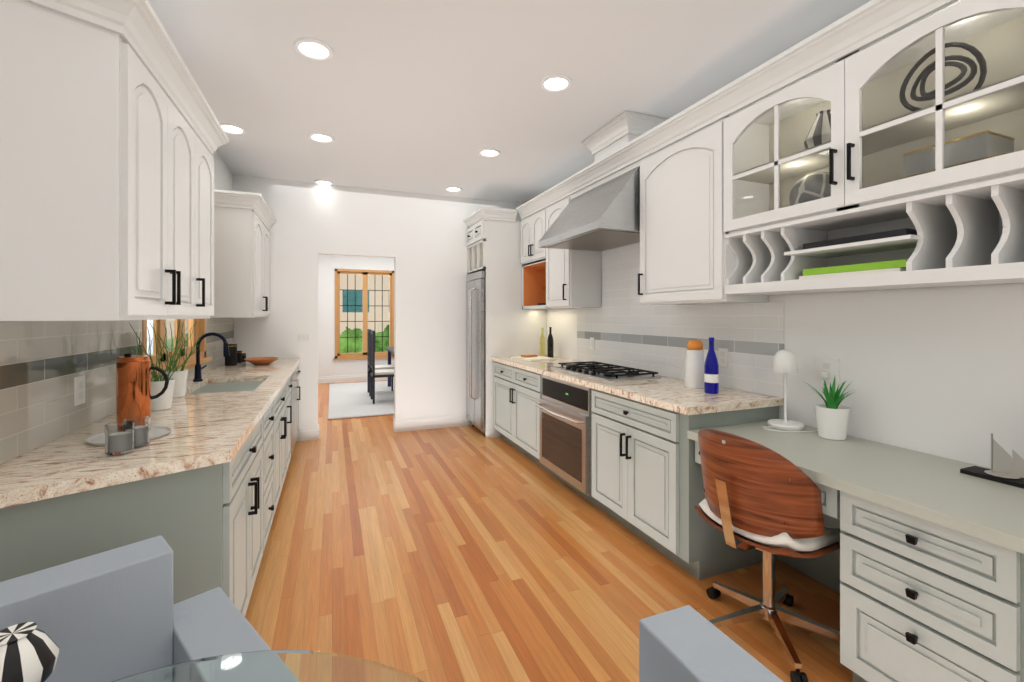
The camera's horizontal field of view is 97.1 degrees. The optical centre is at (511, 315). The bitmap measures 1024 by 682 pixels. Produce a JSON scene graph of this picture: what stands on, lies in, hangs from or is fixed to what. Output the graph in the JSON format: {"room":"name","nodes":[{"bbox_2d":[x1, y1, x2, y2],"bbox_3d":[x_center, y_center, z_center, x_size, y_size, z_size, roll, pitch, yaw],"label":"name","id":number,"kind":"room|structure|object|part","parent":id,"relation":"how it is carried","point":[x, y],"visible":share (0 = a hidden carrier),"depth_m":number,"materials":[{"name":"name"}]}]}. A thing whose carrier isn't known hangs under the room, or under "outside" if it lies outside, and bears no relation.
{"room":"kitchen","nodes":[
{"label":"kitchen","id":0,"kind":"room"},
{"bbox_2d":[213,151,232,190],"bbox_3d":[-2.279,-0.050,2.968,0.100,2.860,4.040,0,0,-22],"label":"wall","id":1,"kind":"structure","parent":0,"point":[223,177],"depth_m":4.27,"materials":[{"name":"white paint"}]},
{"bbox_2d":[0,0,203,320],"bbox_3d":[-1.538,-0.510,1.720,0.346,1.050,1.002,0,0,-22],"label":"upper cabinet","id":2,"kind":"object","parent":1,"relation":"attached to","point":[113,137],"depth_m":1.42,"materials":[{"name":"white paint"}]},
{"bbox_2d":[0,318,233,463],"bbox_3d":[-2.210,0.241,2.941,0.008,0.446,3.899,0,0,-22],"label":"backsplash","id":3,"kind":"structure","parent":1,"relation":"attached to","point":[43,364],"depth_m":1.72,"materials":[{"name":"tile"}]},
{"bbox_2d":[74,375,84,405],"bbox_3d":[-1.767,0.305,1.850,0.008,0.115,0.072,0,0,-22],"label":"electrical outlet","id":4,"kind":"object","parent":3,"relation":"attached to","point":[79,390],"visible":1,"depth_m":1.84,"materials":[{"name":"white plastic"}]},
{"bbox_2d":[143,319,211,378],"bbox_3d":[-2.293,-0.258,3.070,0.150,1.245,1.380,0,0,-22],"label":"window","id":5,"kind":"structure","parent":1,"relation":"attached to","point":[199,327],"depth_m":3.12,"materials":[{"name":"brown wood"}]},
{"bbox_2d":[204,112,215,318],"bbox_3d":[-1.764,-0.510,2.287,0.346,1.050,0.446,0,0,-22],"label":"upper cabinet","id":6,"kind":"object","parent":1,"relation":"attached to","point":[209,128],"depth_m":2.44,"materials":[{"name":"white paint"}]},
{"bbox_2d":[210,189,275,317],"bbox_3d":[-2.527,-0.510,4.283,0.405,1.050,1.164,0,0,-22],"label":"upper cabinet","id":7,"kind":"object","parent":1,"relation":"attached to","point":[244,222],"visible":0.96,"depth_m":3.83,"materials":[{"name":"white paint"}]},
{"bbox_2d":[318,255,393,375],"bbox_3d":[-2.875,-0.050,9.672,4.170,2.860,0.100,0,0,-22],"label":"wall","id":8,"kind":"structure","parent":0,"point":[328,265],"depth_m":9.29,"materials":[{"name":"white paint"}]},
{"bbox_2d":[318,374,393,383],"bbox_3d":[-2.858,1.308,9.617,4.200,0.145,0.016,0,0,-22],"label":"baseboard","id":9,"kind":"structure","parent":8,"relation":"attached to","point":[341,378],"depth_m":9.37,"materials":[{"name":"white"}]},
{"bbox_2d":[333,269,393,359],"bbox_3d":[-3.103,-0.033,9.555,1.260,1.875,0.150,0,0,-22],"label":"dining window","id":10,"kind":"structure","parent":8,"relation":"in","point":[364,300],"depth_m":9.55,"materials":[{"name":"brown wood"}]},
{"bbox_2d":[233,175,521,440],"bbox_3d":[-1.405,-0.050,5.425,3.340,2.860,0.120,0,0,-22],"label":"wall","id":11,"kind":"structure","parent":0,"point":[420,239],"depth_m":5.36,"materials":[{"name":"white paint"}]},
{"bbox_2d":[298,332,308,342],"bbox_3d":[-2.305,0.243,4.997,0.118,0.115,0.009,0,0,-22],"label":"light switch","id":12,"kind":"object","parent":11,"relation":"attached to","point":[303,337],"visible":1,"depth_m":4.99,"materials":[{"name":"white plastic"}]},
{"bbox_2d":[300,424,319,440],"bbox_3d":[-2.268,1.308,5.073,0.196,0.145,0.136,0,0,-22],"label":"baseboard","id":13,"kind":"structure","parent":11,"relation":"attached to","point":[309,433],"depth_m":5.01,"materials":[{"name":"white wood"}]},
{"bbox_2d":[393,414,462,431],"bbox_3d":[-1.029,1.308,5.566,0.836,0.145,0.136,0,0,-22],"label":"baseboard","id":14,"kind":"structure","parent":11,"relation":"attached to","point":[414,424],"depth_m":5.49,"materials":[{"name":"white"}]},
{"bbox_2d":[148,0,870,203],"bbox_3d":[-1.051,-1.530,3.994,5.200,0.100,12.200,0,0,-22],"label":"ceiling","id":15,"kind":"structure","parent":0,"point":[431,97],"depth_m":2.77,"materials":[{"name":"white paint"}]},
{"bbox_2d":[220,123,245,134],"bbox_3d":[-2.214,-1.474,3.568,0.204,0.012,0.204,0,0,-22],"label":"recessed light","id":16,"kind":"object","parent":15,"relation":"in","point":[229,128],"visible":0.83,"depth_m":3.57,"materials":[{"name":"white"}]},
{"bbox_2d":[294,37,333,60],"bbox_3d":[-1.098,-1.474,2.505,0.204,0.012,0.204,0,0,-22],"label":"recessed light","id":17,"kind":"object","parent":15,"relation":"in","point":[314,49],"visible":1,"depth_m":2.50,"materials":[{"name":"white"}]},
{"bbox_2d":[308,132,334,142],"bbox_3d":[-1.579,-1.474,3.748,0.204,0.012,0.204,0,0,-22],"label":"recessed light","id":18,"kind":"object","parent":15,"relation":"in","point":[319,137],"visible":0.94,"depth_m":3.74,"materials":[{"name":"white plastic"}]},
{"bbox_2d":[314,179,333,185],"bbox_3d":[-2.084,-1.474,5.011,0.204,0.012,0.204,0,0,-22],"label":"recessed light","id":19,"kind":"object","parent":15,"relation":"in","point":[324,182],"visible":0.94,"depth_m":5.01,"materials":[{"name":"white plastic"}]},
{"bbox_2d":[445,186,461,191],"bbox_3d":[-0.682,-1.474,5.267,0.204,0.012,0.204,0,0,-22],"label":"recessed light","id":20,"kind":"object","parent":15,"relation":"in","point":[453,189],"visible":0.96,"depth_m":5.26,"materials":[{"name":"white plastic"}]},
{"bbox_2d":[478,148,500,156],"bbox_3d":[-0.204,-1.474,4.092,0.204,0.012,0.204,0,0,-22],"label":"recessed light","id":21,"kind":"object","parent":15,"relation":"in","point":[488,152],"visible":0.98,"depth_m":4.09,"materials":[{"name":"white"}]},
{"bbox_2d":[540,74,571,91],"bbox_3d":[0.279,-1.474,2.871,0.204,0.012,0.204,0,0,-22],"label":"recessed light","id":22,"kind":"object","parent":15,"relation":"in","point":[556,83],"visible":0.98,"depth_m":2.86,"materials":[{"name":"white plastic"}]},
{"bbox_2d":[245,380,852,681],"bbox_3d":[-1.051,1.430,3.994,5.200,0.100,12.200,0,0,-22],"label":"floor","id":23,"kind":"structure","parent":0,"point":[468,553],"depth_m":2.40,"materials":[{"name":"brown wood"}]},
{"bbox_2d":[0,452,239,610],"bbox_3d":[-1.250,0.943,1.379,0.628,0.875,0.367,0,0,-22],"label":"base cabinet","id":24,"kind":"object","parent":23,"relation":"on","point":[202,533],"depth_m":1.46,"materials":[{"name":"grey paint"}]},
{"bbox_2d":[0,358,299,519],"bbox_3d":[-1.898,0.485,3.023,0.642,0.040,3.972,0,0,-22],"label":"countertop","id":25,"kind":"structure","parent":24,"relation":"on","point":[67,473],"depth_m":1.52,"materials":[{"name":"beige stone"}]},
{"bbox_2d":[105,421,134,454],"bbox_3d":[-1.323,0.411,1.525,0.076,0.095,0.076,0,0,-22],"label":"votive","id":26,"kind":"object","parent":25,"relation":"in","point":[119,437],"visible":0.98,"depth_m":1.50,"materials":[{"name":"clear glass"}]},
{"bbox_2d":[85,426,172,445],"bbox_3d":[-1.458,0.459,1.729,0.256,0.012,0.256,0,0,-22],"label":"tray","id":27,"kind":"object","parent":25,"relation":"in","point":[156,433],"visible":0.48,"depth_m":1.72,"materials":[{"name":"grey metal"}]},
{"bbox_2d":[123,416,150,446],"bbox_3d":[-1.334,0.411,1.608,0.076,0.095,0.076,0,0,-22],"label":"votive","id":28,"kind":"object","parent":25,"relation":"in","point":[142,430],"visible":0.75,"depth_m":1.59,"materials":[{"name":"clear glass"}]},
{"bbox_2d":[116,353,168,421],"bbox_3d":[-1.547,0.306,1.888,0.164,0.305,0.112,0,0,-22],"label":"jug","id":29,"kind":"object","parent":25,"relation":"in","point":[134,397],"visible":0.81,"depth_m":1.84,"materials":[{"name":"orange"}]},
{"bbox_2d":[129,322,194,410],"bbox_3d":[-1.724,0.249,2.226,0.284,0.430,0.348,0,0,-22],"label":"plant pot","id":30,"kind":"object","parent":25,"relation":"in","point":[163,401],"visible":0.65,"depth_m":2.23,"materials":[{"name":"white ceramic"}]},
{"bbox_2d":[148,324,203,397],"bbox_3d":[-1.933,0.249,2.622,0.248,0.430,0.420,0,0,-22],"label":"plant pot","id":31,"kind":"object","parent":25,"relation":"in","point":[180,376],"visible":0.79,"depth_m":2.58,"materials":[{"name":"white ceramic"}]},
{"bbox_2d":[192,332,229,383],"bbox_3d":[-2.163,0.292,3.267,0.226,0.347,0.118,0,0,-22],"label":"faucet","id":32,"kind":"object","parent":25,"relation":"on","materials":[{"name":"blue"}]},
{"bbox_2d":[192,380,263,391],"bbox_3d":[-1.936,0.602,3.093,0.442,0.217,0.812,0,0,-22],"label":"sink","id":33,"kind":"object","parent":25,"relation":"in","point":[213,385],"depth_m":3.23,"materials":[{"name":"grey metal"}]},
{"bbox_2d":[225,344,236,365],"bbox_3d":[-2.632,0.364,4.233,0.102,0.200,0.102,0,0,-22],"label":"canister","id":34,"kind":"object","parent":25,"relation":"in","point":[231,360],"visible":0.67,"depth_m":4.20,"materials":[{"name":"black"}]},
{"bbox_2d":[237,351,241,362],"bbox_3d":[-2.691,0.405,4.464,0.046,0.120,0.046,0,0,-22],"label":"canister","id":35,"kind":"object","parent":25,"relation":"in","point":[239,356],"visible":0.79,"depth_m":4.45,"materials":[{"name":"black"}]},
{"bbox_2d":[242,353,245,361],"bbox_3d":[-2.717,0.422,4.582,0.038,0.085,0.038,0,0,-22],"label":"canister","id":36,"kind":"object","parent":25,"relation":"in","point":[243,356],"visible":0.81,"depth_m":4.57,"materials":[{"name":"black"}]},
{"bbox_2d":[244,357,278,364],"bbox_3d":[-2.379,0.434,4.301,0.300,0.060,0.300,0,0,-22],"label":"bowl","id":37,"kind":"object","parent":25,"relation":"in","point":[262,360],"visible":1,"depth_m":4.25,"materials":[{"name":"brown wood"}]},
{"bbox_2d":[0,535,270,681],"bbox_3d":[-0.796,0.970,0.803,0.620,0.820,0.660,0,0,41],"label":"armchair","id":38,"kind":"object","parent":23,"relation":"on","point":[115,614],"visible":0.92,"depth_m":1.01,"materials":[{"name":"grey fabric"}]},
{"bbox_2d":[0,622,58,681],"bbox_3d":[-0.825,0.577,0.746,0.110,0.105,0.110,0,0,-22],"label":"throw pillow","id":39,"kind":"object","parent":38,"relation":"on","point":[29,651],"visible":1,"depth_m":0.74,"materials":[{"name":"multicoloured fabric"}]},
{"bbox_2d":[240,412,267,616],"bbox_3d":[-1.455,0.943,1.892,0.628,0.875,0.849,0,0,-22],"label":"base cabinet","id":40,"kind":"object","parent":23,"relation":"on","point":[254,454],"depth_m":2.05,"materials":[{"name":"grey paint"}]},
{"bbox_2d":[112,650,423,681],"bbox_3d":[-0.421,1.005,0.328,1.060,0.750,1.060,0,0,-22],"label":"glass table","id":41,"kind":"object","parent":23,"relation":"on","point":[287,666],"visible":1,"depth_m":0.80,"materials":[{"name":"clear glass"}]},
{"bbox_2d":[268,396,279,534],"bbox_3d":[-1.697,0.943,2.500,0.628,0.875,0.593,0,0,-22],"label":"base cabinet","id":42,"kind":"object","parent":23,"relation":"on","point":[274,412],"depth_m":2.84,"materials":[{"name":"grey paint"}]},
{"bbox_2d":[280,384,287,493],"bbox_3d":[-1.949,0.943,3.134,0.628,0.875,0.906,0,0,-22],"label":"base cabinet","id":43,"kind":"object","parent":23,"relation":"on","point":[283,391],"depth_m":3.39,"materials":[{"name":"grey paint"}]},
{"bbox_2d":[288,376,291,465],"bbox_3d":[-2.165,0.943,3.676,0.628,0.875,0.526,0,0,-22],"label":"base cabinet","id":44,"kind":"object","parent":23,"relation":"on","point":[289,377],"depth_m":3.88,"materials":[{"name":"grey paint"}]},
{"bbox_2d":[292,364,299,453],"bbox_3d":[-2.377,0.943,4.209,0.628,0.875,0.754,0,0,-22],"label":"base cabinet","id":45,"kind":"object","parent":23,"relation":"on","point":[295,375],"depth_m":4.49,"materials":[{"name":"grey paint"}]},
{"bbox_2d":[328,381,393,419],"bbox_3d":[-1.801,1.367,7.974,2.650,0.024,3.250,0,0,-22],"label":"dining rug","id":46,"kind":"object","parent":23,"relation":"on","point":[350,400],"visible":0.4,"depth_m":7.14,"materials":[{"name":"white carpet"}]},
{"bbox_2d":[367,329,393,395],"bbox_3d":[-2.270,0.794,7.868,0.440,1.120,0.430,0,0,-22],"label":"dining chair","id":47,"kind":"object","parent":46,"relation":"on","point":[379,367],"visible":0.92,"depth_m":7.77,"materials":[{"name":"grey wood"}]},
{"bbox_2d":[371,330,393,403],"bbox_3d":[-2.011,0.794,7.218,0.440,1.120,0.430,0,0,-22],"label":"dining chair","id":48,"kind":"object","parent":46,"relation":"on","point":[382,373],"visible":0.81,"depth_m":7.02,"materials":[{"name":"grey wood"}]},
{"bbox_2d":[385,347,393,386],"bbox_3d":[-1.611,0.977,7.969,1.000,0.754,2.000,0,0,-22],"label":"dining table","id":49,"kind":"object","parent":46,"relation":"on","point":[390,350],"visible":0.21,"depth_m":8.63,"materials":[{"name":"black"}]},
{"bbox_2d":[466,271,485,435],"bbox_3d":[-0.141,0.435,5.514,0.817,1.890,0.600,0,0,-22],"label":"fridge","id":50,"kind":"object","parent":23,"relation":"on","point":[476,349],"visible":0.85,"depth_m":5.26,"materials":[{"name":"silver metal"}]},
{"bbox_2d":[464,207,546,437],"bbox_3d":[-0.084,0.087,5.482,0.834,2.585,0.742,0,0,-22],"label":"enclosure","id":51,"kind":"object","parent":23,"relation":"on","point":[493,244],"visible":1,"depth_m":5.17,"materials":[{"name":"white paint"}]},
{"bbox_2d":[492,359,531,458],"bbox_3d":[0.320,0.942,4.646,0.703,0.874,1.264,0,0,-22],"label":"base cabinet","id":52,"kind":"object","parent":23,"relation":"on","point":[512,385],"depth_m":4.53,"materials":[{"name":"grey paint"}]},
{"bbox_2d":[532,371,587,496],"bbox_3d":[0.704,0.942,3.681,0.703,0.874,0.953,0,0,-22],"label":"oven","id":53,"kind":"object","parent":23,"relation":"on","point":[557,404],"depth_m":3.58,"materials":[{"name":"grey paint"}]},
{"bbox_2d":[584,387,778,579],"bbox_3d":[1.025,0.942,2.875,0.703,0.874,0.924,0,0,-22],"label":"base cabinet","id":54,"kind":"object","parent":23,"relation":"on","point":[616,443],"depth_m":2.54,"materials":[{"name":"grey paint"}]},
{"bbox_2d":[492,355,783,414],"bbox_3d":[0.652,0.485,3.827,0.691,0.041,3.030,0,0,-22],"label":"countertop","id":55,"kind":"structure","parent":54,"relation":"on","point":[666,391],"depth_m":2.89,"materials":[{"name":"beige stone"}]},
{"bbox_2d":[510,354,556,361],"bbox_3d":[0.222,0.445,4.824,0.320,0.040,0.420,0,0,-30],"label":"cutting board","id":56,"kind":"object","parent":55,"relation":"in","point":[531,358],"visible":1,"depth_m":4.74,"materials":[{"name":"white"}]},
{"bbox_2d":[540,328,544,356],"bbox_3d":[0.343,0.299,5.088,0.060,0.330,0.060,0,0,-22],"label":"oil bottle","id":57,"kind":"object","parent":55,"relation":"on","point":[542,345],"visible":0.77,"depth_m":5.07,"materials":[{"name":"yellow glass"}]},
{"bbox_2d":[547,327,553,357],"bbox_3d":[0.423,0.294,4.968,0.068,0.340,0.068,0,0,-22],"label":"bottle","id":58,"kind":"object","parent":55,"relation":"on","point":[550,347],"visible":0.9,"depth_m":4.95,"materials":[{"name":"black glass"}]},
{"bbox_2d":[550,361,661,381],"bbox_3d":[0.729,0.444,3.713,0.460,0.042,0.920,0,0,-22],"label":"cooktop","id":59,"kind":"object","parent":55,"relation":"in","point":[591,369],"depth_m":3.54,"materials":[{"name":"silver metal"}]},
{"bbox_2d":[684,349,704,388],"bbox_3d":[1.182,0.342,2.954,0.132,0.245,0.170,0,0,-22],"label":"pitcher","id":60,"kind":"object","parent":55,"relation":"on","point":[694,362],"visible":0.92,"depth_m":2.89,"materials":[{"name":"white ceramic"}]},
{"bbox_2d":[687,340,702,349],"bbox_3d":[1.189,0.200,2.936,0.100,0.091,0.100,0,0,-22],"label":"lid","id":61,"kind":"object","parent":60,"relation":"on","point":[694,344],"visible":0.77,"depth_m":2.90,"materials":[{"name":"orange wood"}]},
{"bbox_2d":[704,337,718,393],"bbox_3d":[1.200,0.297,2.719,0.081,0.336,0.081,0,0,-22],"label":"bottle","id":62,"kind":"object","parent":55,"relation":"on","point":[711,375],"visible":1,"depth_m":2.69,"materials":[{"name":"blue glass"}]},
{"bbox_2d":[639,605,782,681],"bbox_3d":[0.178,0.970,0.458,0.620,0.820,0.660,0,0,-22],"label":"armchair","id":63,"kind":"object","parent":23,"relation":"on","point":[688,643],"visible":1,"depth_m":0.77,"materials":[{"name":"grey fabric"}]},
{"bbox_2d":[694,429,839,681],"bbox_3d":[1.096,0.924,1.971,0.606,0.909,0.582,0,0,-22],"label":"office chair","id":64,"kind":"object","parent":23,"relation":"on","point":[767,501],"visible":0.9,"depth_m":1.79,"materials":[{"name":"brown wood"}]},
{"bbox_3d":[1.113,0.918,1.960,0.488,0.115,0.488,0,0,-22],"label":"seat","id":65,"kind":"part","parent":64,"relation":"part of","materials":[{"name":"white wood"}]},
{"bbox_2d":[688,421,1023,681],"bbox_3d":[1.613,0.985,1.438,0.672,0.790,2.179,0,0,-22],"label":"built-in desk","id":66,"kind":"object","parent":23,"relation":"on","point":[921,570],"visible":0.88,"depth_m":1.48,"materials":[{"name":"grey paint"}]},
{"bbox_2d":[763,349,828,431],"bbox_3d":[1.446,0.384,2.365,0.291,0.410,0.228,0,0,-22],"label":"desk lamp","id":67,"kind":"object","parent":66,"relation":"on","point":[785,361],"visible":0.98,"depth_m":2.36,"materials":[{"name":"white plastic"}]},
{"bbox_2d":[804,376,857,439],"bbox_3d":[1.544,0.443,2.204,0.233,0.293,0.232,0,0,-22],"label":"succulent plant","id":68,"kind":"object","parent":66,"relation":"on","point":[832,417],"visible":1,"depth_m":2.15,"materials":[{"name":"white ceramic"}]},
{"bbox_2d":[960,433,1023,488],"bbox_3d":[1.762,0.510,1.632,0.100,0.160,0.180,0,0,-22],"label":"sailboat","id":69,"kind":"object","parent":66,"relation":"on","point":[1006,468],"visible":1,"depth_m":1.62,"materials":[{"name":"black"}]},
{"bbox_2d":[547,283,1023,467],"bbox_3d":[1.579,-0.050,2.576,0.100,2.860,7.620,0,0,-22],"label":"wall","id":70,"kind":"structure","parent":0,"point":[937,371],"depth_m":1.97,"materials":[{"name":"white paint"}]},
{"bbox_2d":[520,200,543,267],"bbox_3d":[0.381,-0.902,4.973,0.346,0.666,0.660,0,0,-22],"label":"upper cabinet","id":71,"kind":"object","parent":70,"relation":"attached to","point":[531,256],"depth_m":4.98,"materials":[{"name":"white paint"}]},
{"bbox_2d":[544,252,601,307],"bbox_3d":[0.595,-0.657,4.437,0.346,1.156,0.495,0,0,-22],"label":"upper cabinet","id":72,"kind":"object","parent":70,"relation":"attached to","point":[571,279],"depth_m":4.24,"materials":[{"name":"white paint"}]},
{"bbox_2d":[536,148,635,251],"bbox_3d":[0.722,-0.862,3.683,0.666,0.515,0.980,0,0,-22],"label":"upper cabinet","id":73,"kind":"object","parent":70,"relation":"attached to","point":[593,209],"depth_m":3.60,"materials":[{"name":"white paint"}]},
{"bbox_2d":[538,166,675,251],"bbox_3d":[0.722,-0.835,3.683,0.666,0.470,0.980,0,0,-22],"label":"range hood","id":74,"kind":"object","parent":73,"relation":"attached to","point":[605,215],"depth_m":3.42,"materials":[{"name":"silver metal"}]},
{"bbox_2d":[592,116,667,155],"bbox_3d":[0.927,-1.298,3.635,0.321,0.358,0.470,0,0,-22],"label":"range hood chimney","id":75,"kind":"object","parent":70,"relation":"attached to","point":[622,136],"depth_m":3.38,"materials":[{"name":"white paint"}]},
{"bbox_2d":[577,243,783,397],"bbox_3d":[1.106,-0.078,3.620,0.008,1.084,2.310,0,0,-22],"label":"backsplash","id":76,"kind":"structure","parent":70,"relation":"attached to","point":[623,326],"depth_m":3.40,"materials":[{"name":"tile"}]},
{"bbox_2d":[590,337,593,349],"bbox_3d":[0.782,0.270,4.412,0.009,0.115,0.072,0,0,-22],"label":"electrical outlet","id":77,"kind":"object","parent":76,"relation":"attached to","point":[591,343],"visible":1,"depth_m":4.41,"materials":[{"name":"white plastic"}]},
{"bbox_2d":[718,348,727,366],"bbox_3d":[1.370,0.270,2.934,0.008,0.115,0.072,0,0,-22],"label":"electrical outlet","id":78,"kind":"object","parent":76,"relation":"attached to","point":[722,356],"visible":0.98,"depth_m":2.93,"materials":[{"name":"white plastic"}]},
{"bbox_2d":[636,84,779,304],"bbox_3d":[1.208,-0.657,2.896,0.346,1.156,0.802,0,0,-22],"label":"upper cabinet","id":79,"kind":"object","parent":70,"relation":"attached to","point":[708,178],"depth_m":2.59,"materials":[{"name":"white paint"}]},
{"bbox_2d":[815,357,839,383],"bbox_3d":[1.621,0.280,2.326,0.008,0.125,0.120,0,0,-22],"label":"outlet","id":80,"kind":"object","parent":70,"relation":"attached to","point":[831,366],"visible":0.86,"depth_m":2.32,"materials":[{"name":"white plastic"}]},
{"bbox_2d":[799,228,916,278],"bbox_3d":[1.563,-0.258,2.021,0.200,0.174,0.440,0,0,-22],"label":"books","id":81,"kind":"object","parent":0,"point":[873,268],"visible":0.48,"depth_m":1.94,"materials":[{"name":"green paper"}]}
]}

